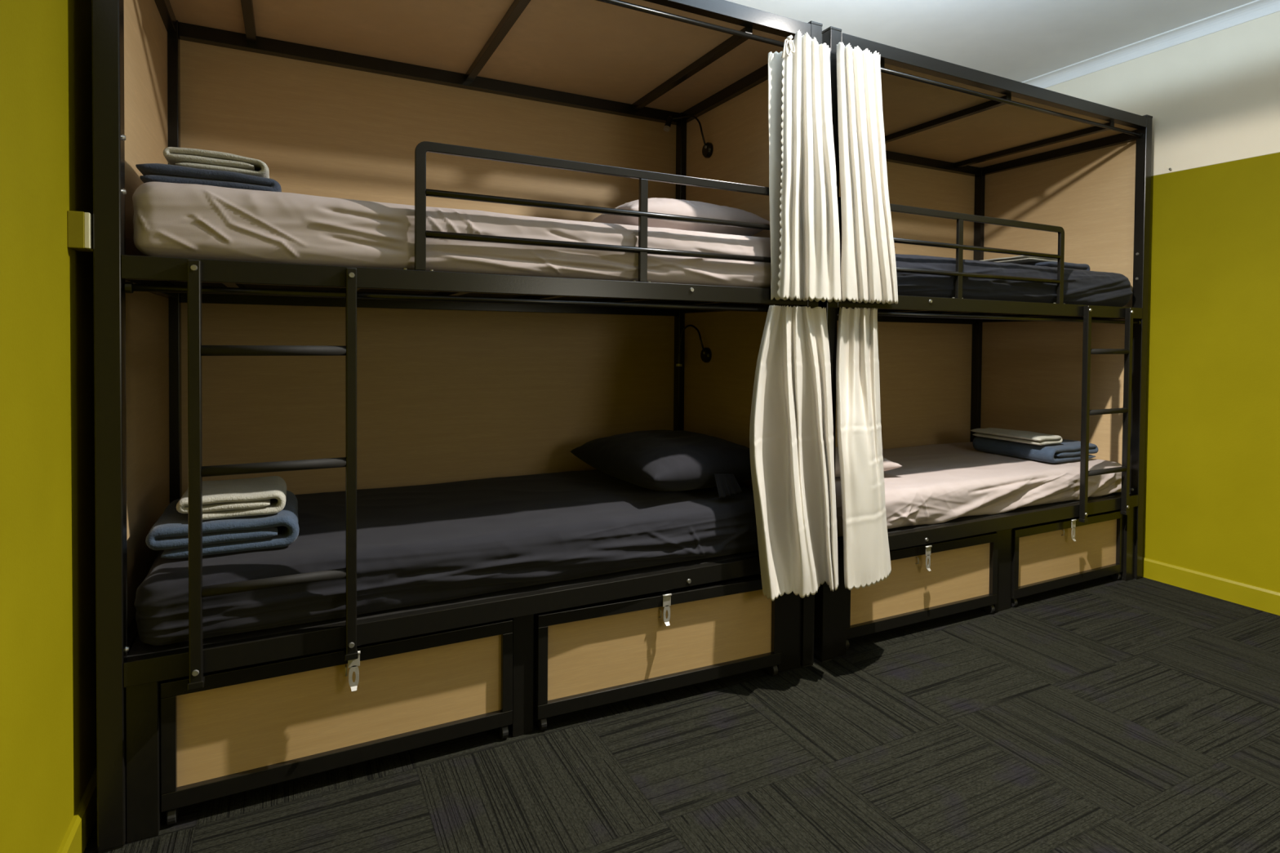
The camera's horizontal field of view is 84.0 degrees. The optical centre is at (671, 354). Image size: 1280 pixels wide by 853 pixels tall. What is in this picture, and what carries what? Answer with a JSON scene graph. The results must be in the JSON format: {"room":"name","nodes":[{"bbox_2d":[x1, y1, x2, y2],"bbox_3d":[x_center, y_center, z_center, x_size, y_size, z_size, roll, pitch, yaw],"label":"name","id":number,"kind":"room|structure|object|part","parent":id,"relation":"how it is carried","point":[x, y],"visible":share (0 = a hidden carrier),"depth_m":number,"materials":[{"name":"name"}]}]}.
{"room":"dormitory","nodes":[
{"label":"dormitory","id":0,"kind":"room"},
{"bbox_2d":[0,0,96,852],"bbox_3d":[-0.824,-0.192,0.524,0.100,2.688,4.320,0,1,-28],"label":"wall","id":1,"kind":"structure","parent":0,"point":[48,662],"depth_m":1.40,"materials":[{"name":"paint"}]},
{"bbox_2d":[57,767,97,852],"bbox_3d":[-0.786,1.103,0.577,0.014,0.097,4.320,0,1,-28],"label":"baseboard","id":2,"kind":"structure","parent":1,"relation":"attached to","point":[77,837],"depth_m":1.61,"materials":[{"name":"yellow paint"}]},
{"bbox_2d":[66,210,93,252],"bbox_3d":[-1.317,-0.274,1.589,0.038,0.080,0.084,0,1,-28],"label":"junction box","id":3,"kind":"object","parent":1,"relation":"attached to","point":[79,224],"visible":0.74,"depth_m":1.55,"materials":[{"name":"green paint"}]},
{"bbox_3d":[-1.305,-0.274,1.597,0.009,0.078,0.082,0,1,-28],"label":"plate","id":4,"kind":"part","parent":3,"relation":"part of","materials":[{"name":"beige plastic"}]},
{"bbox_2d":[84,574,1279,852],"bbox_3d":[1.066,1.199,1.573,4.419,0.100,4.520,0,1,-28],"label":"floor","id":5,"kind":"structure","parent":0,"point":[1105,714],"depth_m":1.98,"materials":[{"name":"grey carpet"}]},
{"bbox_2d":[160,618,512,825],"bbox_3d":[-1.028,0.941,2.232,0.840,0.352,0.820,0,1,-28],"label":"storage drawer","id":6,"kind":"object","parent":5,"relation":"on","point":[249,727],"visible":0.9,"depth_m":1.85,"materials":[{"name":"brown wood"}]},
{"bbox_3d":[-0.844,0.924,1.890,0.788,0.236,0.008,0,1,-28],"label":"panel","id":7,"kind":"part","parent":6,"relation":"part of","materials":[{"name":"brown wood"}]},
{"bbox_2d":[91,0,822,852],"bbox_3d":[-0.610,-0.035,2.490,2.053,2.300,1.037,0,1,-28],"label":"bunk bed","id":8,"kind":"object","parent":5,"relation":"on","point":[318,379],"visible":0.77,"depth_m":2.54,"materials":[{"name":"black metal"}]},
{"bbox_3d":[-1.274,-0.021,1.610,0.050,2.288,0.050,0,1,-28],"label":"post","id":9,"kind":"part","parent":8,"relation":"part of","materials":[{"name":"black metal"}]},
{"bbox_2d":[124,281,133,293],"bbox_3d":[-1.235,-0.152,1.617,0.012,0.026,0.026,0,1,-28],"label":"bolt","id":10,"kind":"object","parent":8,"relation":"attached to","point":[128,285],"depth_m":1.61,"materials":[{"name":"black metal"}]},
{"bbox_3d":[-1.235,0.943,1.661,0.061,0.367,0.038,0,1,-28],"label":"support leg","id":11,"kind":"part","parent":8,"relation":"part of","materials":[{"name":"black metal"}]},
{"bbox_3d":[-1.501,-0.656,2.008,0.014,0.842,0.894,0,1,-28],"label":"panel","id":12,"kind":"part","parent":8,"relation":"part of","materials":[{"name":"brown wood"}]},
{"bbox_3d":[-1.510,0.255,2.026,0.014,0.871,0.894,0,1,-28],"label":"panel","id":13,"kind":"part","parent":8,"relation":"part of","materials":[{"name":"brown wood"}]},
{"bbox_3d":[-1.720,-0.042,2.442,0.050,2.288,0.050,0,1,-28],"label":"post","id":14,"kind":"part","parent":8,"relation":"part of","materials":[{"name":"black metal"}]},
{"bbox_3d":[-0.858,0.419,2.952,2.045,1.250,0.010,0,1,-28],"label":"panel","id":15,"kind":"part","parent":8,"relation":"part of","materials":[{"name":"brown wood"}]},
{"bbox_3d":[-0.847,-0.677,2.930,2.045,0.938,0.010,0,1,-28],"label":"panel","id":16,"kind":"part","parent":8,"relation":"part of","materials":[{"name":"brown wood"}]},
{"bbox_3d":[-0.842,-0.213,2.921,1.951,0.066,0.029,0,1,-28],"label":"rail","id":17,"kind":"part","parent":8,"relation":"part of","materials":[{"name":"black metal"}]},
{"bbox_3d":[-0.831,-1.112,2.899,1.951,0.047,0.040,0,1,-28],"label":"rail","id":18,"kind":"part","parent":8,"relation":"part of","materials":[{"name":"black metal"}]},
{"bbox_3d":[-0.394,0.729,2.089,1.951,0.057,0.030,0,1,-28],"label":"rail","id":19,"kind":"part","parent":8,"relation":"part of","materials":[{"name":"black metal"}]},
{"bbox_3d":[-0.386,-0.153,2.073,1.951,0.017,0.017,0,1,-28],"label":"curtain rod","id":20,"kind":"part","parent":8,"relation":"part of","materials":[{"name":"black metal"}]},
{"bbox_2d":[133,469,758,645],"bbox_3d":[-0.612,0.601,2.490,1.927,0.178,0.922,0,1,-28],"label":"mattress","id":21,"kind":"object","parent":8,"relation":"on","point":[419,544],"visible":0.73,"depth_m":2.12,"materials":[{"name":"black fabric"}]},
{"bbox_2d":[145,490,299,558],"bbox_3d":[-1.250,0.472,2.012,0.342,0.084,0.415,0,1,-28],"label":"folded blanket","id":22,"kind":"object","parent":21,"relation":"on","point":[170,533],"visible":0.73,"depth_m":1.85,"materials":[{"name":"blue fabric"}]},
{"bbox_2d":[176,475,286,520],"bbox_3d":[-1.221,0.399,1.989,0.250,0.063,0.279,0,1,-28],"label":"folded towel","id":23,"kind":"object","parent":22,"relation":"on","point":[263,495],"visible":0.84,"depth_m":1.91,"materials":[{"name":"beige fabric"}]},
{"bbox_2d":[569,429,751,498],"bbox_3d":[0.004,0.415,2.819,0.560,0.192,0.766,0,1,-32],"label":"pillow","id":24,"kind":"object","parent":21,"relation":"on","point":[664,460],"visible":0.98,"depth_m":2.60,"materials":[{"name":"black fabric"}]},
{"bbox_2d":[132,181,770,288],"bbox_3d":[-0.605,-0.330,2.474,1.929,0.189,0.916,0,1,-28],"label":"mattress","id":25,"kind":"object","parent":8,"relation":"on","point":[171,220],"visible":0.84,"depth_m":1.90,"materials":[{"name":"beige fabric"}]},
{"bbox_2d":[135,163,281,191],"bbox_3d":[-1.247,-0.447,1.954,0.308,0.053,0.399,0,1,-28],"label":"folded blanket","id":26,"kind":"object","parent":25,"relation":"on","point":[157,172],"visible":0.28,"depth_m":1.78,"materials":[{"name":"blue fabric"}]},
{"bbox_2d":[163,146,269,177],"bbox_3d":[-1.244,-0.501,1.966,0.232,0.054,0.338,0,1,-28],"label":"folded towel","id":27,"kind":"object","parent":26,"relation":"on","point":[184,157],"visible":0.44,"depth_m":1.82,"materials":[{"name":"beige fabric"}]},
{"bbox_2d":[590,197,769,235],"bbox_3d":[0.020,-0.500,2.741,0.600,0.157,0.440,0,1,-28],"label":"pillow","id":28,"kind":"object","parent":25,"relation":"on","point":[657,205],"visible":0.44,"depth_m":2.56,"materials":[{"name":"white fabric"}]},
{"bbox_3d":[-0.385,-0.199,2.071,1.951,0.053,0.030,0,1,-28],"label":"rail","id":29,"kind":"part","parent":8,"relation":"part of","materials":[{"name":"black metal"}]},
{"bbox_3d":[-0.615,-1.131,2.495,2.043,0.012,0.953,0,1,-28],"label":"roof panel","id":30,"kind":"part","parent":8,"relation":"part of","materials":[{"name":"brown wood"}]},
{"bbox_3d":[-0.448,0.924,2.112,0.062,0.400,0.040,0,1,-28],"label":"support leg","id":31,"kind":"part","parent":8,"relation":"part of","materials":[{"name":"black metal"}]},
{"bbox_3d":[-0.104,-0.399,2.209,1.322,0.346,0.015,0,1,-28],"label":"guard rail","id":32,"kind":"part","parent":8,"relation":"part of","materials":[{"name":"black metal"}]},
{"bbox_3d":[0.043,-0.044,3.389,0.050,2.288,0.050,0,1,-28],"label":"post","id":33,"kind":"part","parent":8,"relation":"part of","materials":[{"name":"black metal"}]},
{"bbox_2d":[663,115,713,158],"bbox_3d":[0.079,-0.983,3.202,0.244,0.212,0.060,1,1,25],"label":"reading lamp","id":34,"kind":"object","parent":8,"relation":"attached to","point":[707,150],"visible":1,"depth_m":3.17,"materials":[{"name":"metal"}]},
{"bbox_3d":[0.074,-1.004,3.210,0.196,0.164,0.033,1,1,37],"label":"gooseneck arm","id":35,"kind":"part","parent":34,"relation":"part of"},
{"bbox_3d":[-0.384,-1.081,2.067,1.951,0.017,0.017,0,1,-28],"label":"curtain rod","id":36,"kind":"part","parent":8,"relation":"part of","materials":[{"name":"black metal"}]},
{"bbox_2d":[675,324,711,366],"bbox_3d":[0.101,-0.038,3.218,0.048,0.193,0.203,-1,2,-45],"label":"reading lamp","id":37,"kind":"object","parent":8,"relation":"attached to","point":[705,354],"visible":1,"depth_m":3.18,"materials":[{"name":"metal"}]},
{"bbox_3d":[0.083,-0.069,3.217,0.161,0.133,0.025,2,2,44],"label":"gooseneck arm","id":38,"kind":"part","parent":37,"relation":"part of"},
{"bbox_3d":[-0.379,-1.137,2.057,1.951,0.050,0.040,0,1,-28],"label":"rail","id":39,"kind":"part","parent":8,"relation":"part of","materials":[{"name":"black metal"}]},
{"bbox_3d":[0.283,-0.659,2.965,0.014,0.842,0.894,0,1,-28],"label":"panel","id":40,"kind":"part","parent":8,"relation":"part of","materials":[{"name":"brown wood"}]},
{"bbox_3d":[0.275,0.252,2.983,0.014,0.871,0.894,0,1,-28],"label":"panel","id":41,"kind":"part","parent":8,"relation":"part of","materials":[{"name":"brown wood"}]},
{"bbox_3d":[0.411,0.940,2.545,0.099,0.367,0.038,0,1,-28],"label":"support leg","id":42,"kind":"part","parent":8,"relation":"part of","materials":[{"name":"black metal"}]},
{"bbox_2d":[749,305,838,600],"bbox_3d":[0.426,0.318,2.438,0.361,0.971,0.188,0,1,-28],"label":"curtain","id":43,"kind":"object","parent":8,"relation":"hanging from","point":[792,457],"visible":1,"depth_m":2.46,"materials":[{"name":"beige fabric"}]},
{"bbox_2d":[768,29,841,302],"bbox_3d":[0.476,-0.644,2.455,0.306,0.917,0.084,0,1,-28],"label":"curtain","id":44,"kind":"object","parent":8,"relation":"hanging from","point":[805,237],"visible":1,"depth_m":2.44,"materials":[{"name":"beige fabric"}]},
{"bbox_3d":[0.490,-0.024,2.556,0.050,2.288,0.050,0,1,-28],"label":"post","id":45,"kind":"part","parent":8,"relation":"part of","materials":[{"name":"black metal"}]},
{"bbox_2d":[533,573,782,730],"bbox_3d":[-0.185,0.939,2.655,0.864,0.354,0.820,0,1,-26],"label":"storage drawer","id":46,"kind":"object","parent":5,"relation":"on","point":[590,655],"visible":0.7,"depth_m":2.27,"materials":[{"name":"brown wood"}]},
{"bbox_3d":[-0.016,0.923,2.306,0.812,0.241,0.008,0,1,-26],"label":"panel","id":47,"kind":"part","parent":46,"relation":"part of","materials":[{"name":"brown wood"}]},
{"bbox_2d":[845,532,998,648],"bbox_3d":[0.839,0.938,3.234,0.851,0.352,0.820,0,1,-27],"label":"storage drawer","id":48,"kind":"object","parent":5,"relation":"on","point":[962,576],"visible":0.38,"depth_m":2.89,"materials":[{"name":"brown wood"}]},
{"bbox_3d":[1.018,0.921,2.889,0.799,0.237,0.008,0,1,-27],"label":"panel","id":49,"kind":"part","parent":48,"relation":"part of","materials":[{"name":"brown wood"}]},
{"bbox_2d":[813,26,1152,662],"bbox_3d":[1.231,-0.037,3.479,2.053,2.300,1.037,0,1,-28],"label":"bunk bed","id":50,"kind":"object","parent":5,"relation":"on","point":[981,166],"visible":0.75,"depth_m":3.67,"materials":[{"name":"black metal"}]},
{"bbox_3d":[0.568,-0.024,2.598,0.050,2.288,0.050,0,1,-28],"label":"post","id":51,"kind":"part","parent":50,"relation":"part of","materials":[{"name":"black metal"}]},
{"bbox_3d":[0.612,0.940,2.652,0.073,0.367,0.038,0,1,-28],"label":"support leg","id":52,"kind":"part","parent":50,"relation":"part of","materials":[{"name":"black metal"}]},
{"bbox_2d":[835,306,891,590],"bbox_3d":[0.697,0.320,2.556,0.275,0.979,0.156,0,1,-28],"label":"curtain","id":53,"kind":"object","parent":50,"relation":"hanging from","point":[866,551],"visible":1,"depth_m":2.55,"materials":[{"name":"beige fabric"}]},
{"bbox_2d":[836,41,897,304],"bbox_3d":[0.721,-0.645,2.584,0.301,0.914,0.086,0,1,-28],"label":"curtain","id":54,"kind":"object","parent":50,"relation":"hanging from","point":[868,261],"visible":1,"depth_m":2.56,"materials":[{"name":"beige fabric"}]},
{"bbox_3d":[0.984,0.416,3.940,2.045,1.250,0.010,0,1,-28],"label":"panel","id":55,"kind":"part","parent":50,"relation":"part of","materials":[{"name":"brown wood"}]},
{"bbox_3d":[1.000,-0.216,3.909,1.951,0.066,0.029,0,1,-28],"label":"rail","id":56,"kind":"part","parent":50,"relation":"part of","materials":[{"name":"black metal"}]},
{"bbox_3d":[0.994,-0.679,3.919,2.045,0.938,0.010,0,1,-28],"label":"panel","id":57,"kind":"part","parent":50,"relation":"part of","materials":[{"name":"brown wood"}]},
{"bbox_3d":[1.010,-1.114,3.887,1.951,0.047,0.040,0,1,-28],"label":"rail","id":58,"kind":"part","parent":50,"relation":"part of","materials":[{"name":"black metal"}]},
{"bbox_3d":[1.185,-0.400,2.901,1.322,0.346,0.015,0,1,-28],"label":"guard rail","id":59,"kind":"part","parent":50,"relation":"part of","materials":[{"name":"black metal"}]},
{"bbox_3d":[1.885,-0.047,4.377,0.050,2.288,0.050,0,1,-28],"label":"post","id":60,"kind":"part","parent":50,"relation":"part of","materials":[{"name":"black metal"}]},
{"bbox_2d":[835,441,1121,537],"bbox_3d":[1.234,0.608,3.482,1.929,0.159,0.920,0,1,-28],"label":"mattress","id":61,"kind":"object","parent":50,"relation":"on","point":[934,483],"visible":0.52,"depth_m":3.19,"materials":[{"name":"white fabric"}]},
{"bbox_2d":[835,447,902,477],"bbox_3d":[0.670,0.479,3.159,0.560,0.102,0.400,0,1,-22],"label":"pillow","id":62,"kind":"object","parent":61,"relation":"on","point":[887,464],"visible":0.08,"depth_m":3.06,"materials":[{"name":"white fabric"}]},
{"bbox_2d":[972,436,1098,462],"bbox_3d":[1.907,0.488,3.744,0.395,0.082,0.467,0,1,-28],"label":"folded blanket","id":63,"kind":"object","parent":61,"relation":"on","point":[1067,451],"visible":0.66,"depth_m":3.59,"materials":[{"name":"blue fabric"}]},
{"bbox_2d":[970,427,1062,445],"bbox_3d":[1.789,0.424,3.696,0.202,0.044,0.403,0,1,-28],"label":"folded towel","id":64,"kind":"object","parent":63,"relation":"on","point":[1018,436],"visible":1,"depth_m":3.62,"materials":[{"name":"beige fabric"}]},
{"bbox_3d":[1.448,0.726,3.077,1.951,0.057,0.030,0,1,-28],"label":"rail","id":65,"kind":"part","parent":50,"relation":"part of","materials":[{"name":"black metal"}]},
{"bbox_3d":[1.456,-0.202,3.059,1.951,0.053,0.030,0,1,-28],"label":"rail","id":66,"kind":"part","parent":50,"relation":"part of","materials":[{"name":"black metal"}]},
{"bbox_3d":[1.462,-1.140,3.045,1.951,0.050,0.040,0,1,-28],"label":"rail","id":67,"kind":"part","parent":50,"relation":"part of","materials":[{"name":"black metal"}]},
{"bbox_3d":[1.443,0.922,3.126,0.108,0.400,0.040,0,1,-28],"label":"support leg","id":68,"kind":"part","parent":50,"relation":"part of","materials":[{"name":"black metal"}]},
{"bbox_3d":[1.455,-0.156,3.061,1.951,0.017,0.017,0,1,-28],"label":"curtain rod","id":69,"kind":"part","parent":50,"relation":"part of","materials":[{"name":"black metal"}]},
{"bbox_3d":[1.227,-1.134,3.483,2.043,0.012,0.953,0,1,-28],"label":"roof panel","id":70,"kind":"part","parent":50,"relation":"part of","materials":[{"name":"brown wood"}]},
{"bbox_3d":[1.457,-1.083,3.055,1.951,0.017,0.017,0,1,-28],"label":"curtain rod","id":71,"kind":"part","parent":50,"relation":"part of","materials":[{"name":"black metal"}]},
{"bbox_2d":[895,253,1133,306],"bbox_3d":[1.240,-0.327,3.464,1.926,0.177,0.916,0,1,-28],"label":"mattress","id":72,"kind":"object","parent":50,"relation":"on","point":[1086,287],"visible":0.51,"depth_m":3.08,"materials":[{"name":"black fabric"}]},
{"bbox_2d":[1022,261,1089,271],"bbox_3d":[1.946,-0.445,3.776,0.346,0.061,0.363,0,1,-28],"label":"folded blanket","id":73,"kind":"object","parent":72,"relation":"on","point":[1050,264],"visible":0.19,"depth_m":3.62,"materials":[{"name":"blue fabric"}]},
{"bbox_2d":[981,255,1057,264],"bbox_3d":[1.832,-0.491,3.759,0.305,0.028,0.334,0,1,-28],"label":"folded towel","id":74,"kind":"object","parent":73,"relation":"on","point":[1020,260],"visible":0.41,"depth_m":3.64,"materials":[{"name":"beige fabric"}]},
{"bbox_3d":[2.116,0.250,3.972,0.014,0.871,0.894,0,1,-28],"label":"panel","id":75,"kind":"part","parent":50,"relation":"part of","materials":[{"name":"brown wood"}]},
{"bbox_3d":[2.125,-0.662,3.954,0.014,0.842,0.894,0,1,-28],"label":"panel","id":76,"kind":"part","parent":50,"relation":"part of","materials":[{"name":"brown wood"}]},
{"bbox_3d":[2.266,0.938,3.540,0.069,0.367,0.038,0,1,-28],"label":"support leg","id":77,"kind":"part","parent":50,"relation":"part of","materials":[{"name":"black metal"}]},
{"bbox_3d":[2.332,-0.026,3.545,0.050,2.288,0.050,0,1,-28],"label":"post","id":78,"kind":"part","parent":50,"relation":"part of","materials":[{"name":"black metal"}]},
{"bbox_2d":[1010,509,1124,607],"bbox_3d":[1.678,0.939,3.684,0.826,0.348,0.820,0,1,-28],"label":"storage drawer","id":79,"kind":"object","parent":5,"relation":"on","point":[1046,557],"visible":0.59,"depth_m":3.32,"materials":[{"name":"brown wood"}]},
{"bbox_3d":[1.862,0.923,3.342,0.774,0.236,0.008,0,1,-28],"label":"panel","id":80,"kind":"part","parent":79,"relation":"part of","materials":[{"name":"brown wood"}]},
{"bbox_2d":[726,0,1255,82],"bbox_3d":[1.092,-1.588,1.518,4.419,0.100,4.520,0,1,-28],"label":"ceiling","id":81,"kind":"structure","parent":0,"point":[1020,41],"depth_m":3.37,"materials":[{"name":"white paint"}]},
{"bbox_2d":[995,11,1279,592],"bbox_3d":[2.982,-0.197,2.567,0.100,2.688,4.320,0,1,-28],"label":"wall","id":82,"kind":"structure","parent":0,"point":[1211,486],"depth_m":3.32,"materials":[{"name":"paint"}]},
{"bbox_2d":[1021,0,1279,88],"bbox_3d":[2.927,-1.510,2.505,0.052,0.062,4.320,0,1,-28],"label":"trim","id":83,"kind":"structure","parent":82,"relation":"attached to","point":[1255,9],"depth_m":3.48,"materials":[{"name":"white paint"}]},
{"bbox_2d":[1142,557,1279,615],"bbox_3d":[2.920,1.098,2.565,0.014,0.097,4.320,0,1,-28],"label":"baseboard","id":84,"kind":"structure","parent":82,"relation":"attached to","point":[1238,593],"depth_m":3.30,"materials":[{"name":"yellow paint"}]}
]}

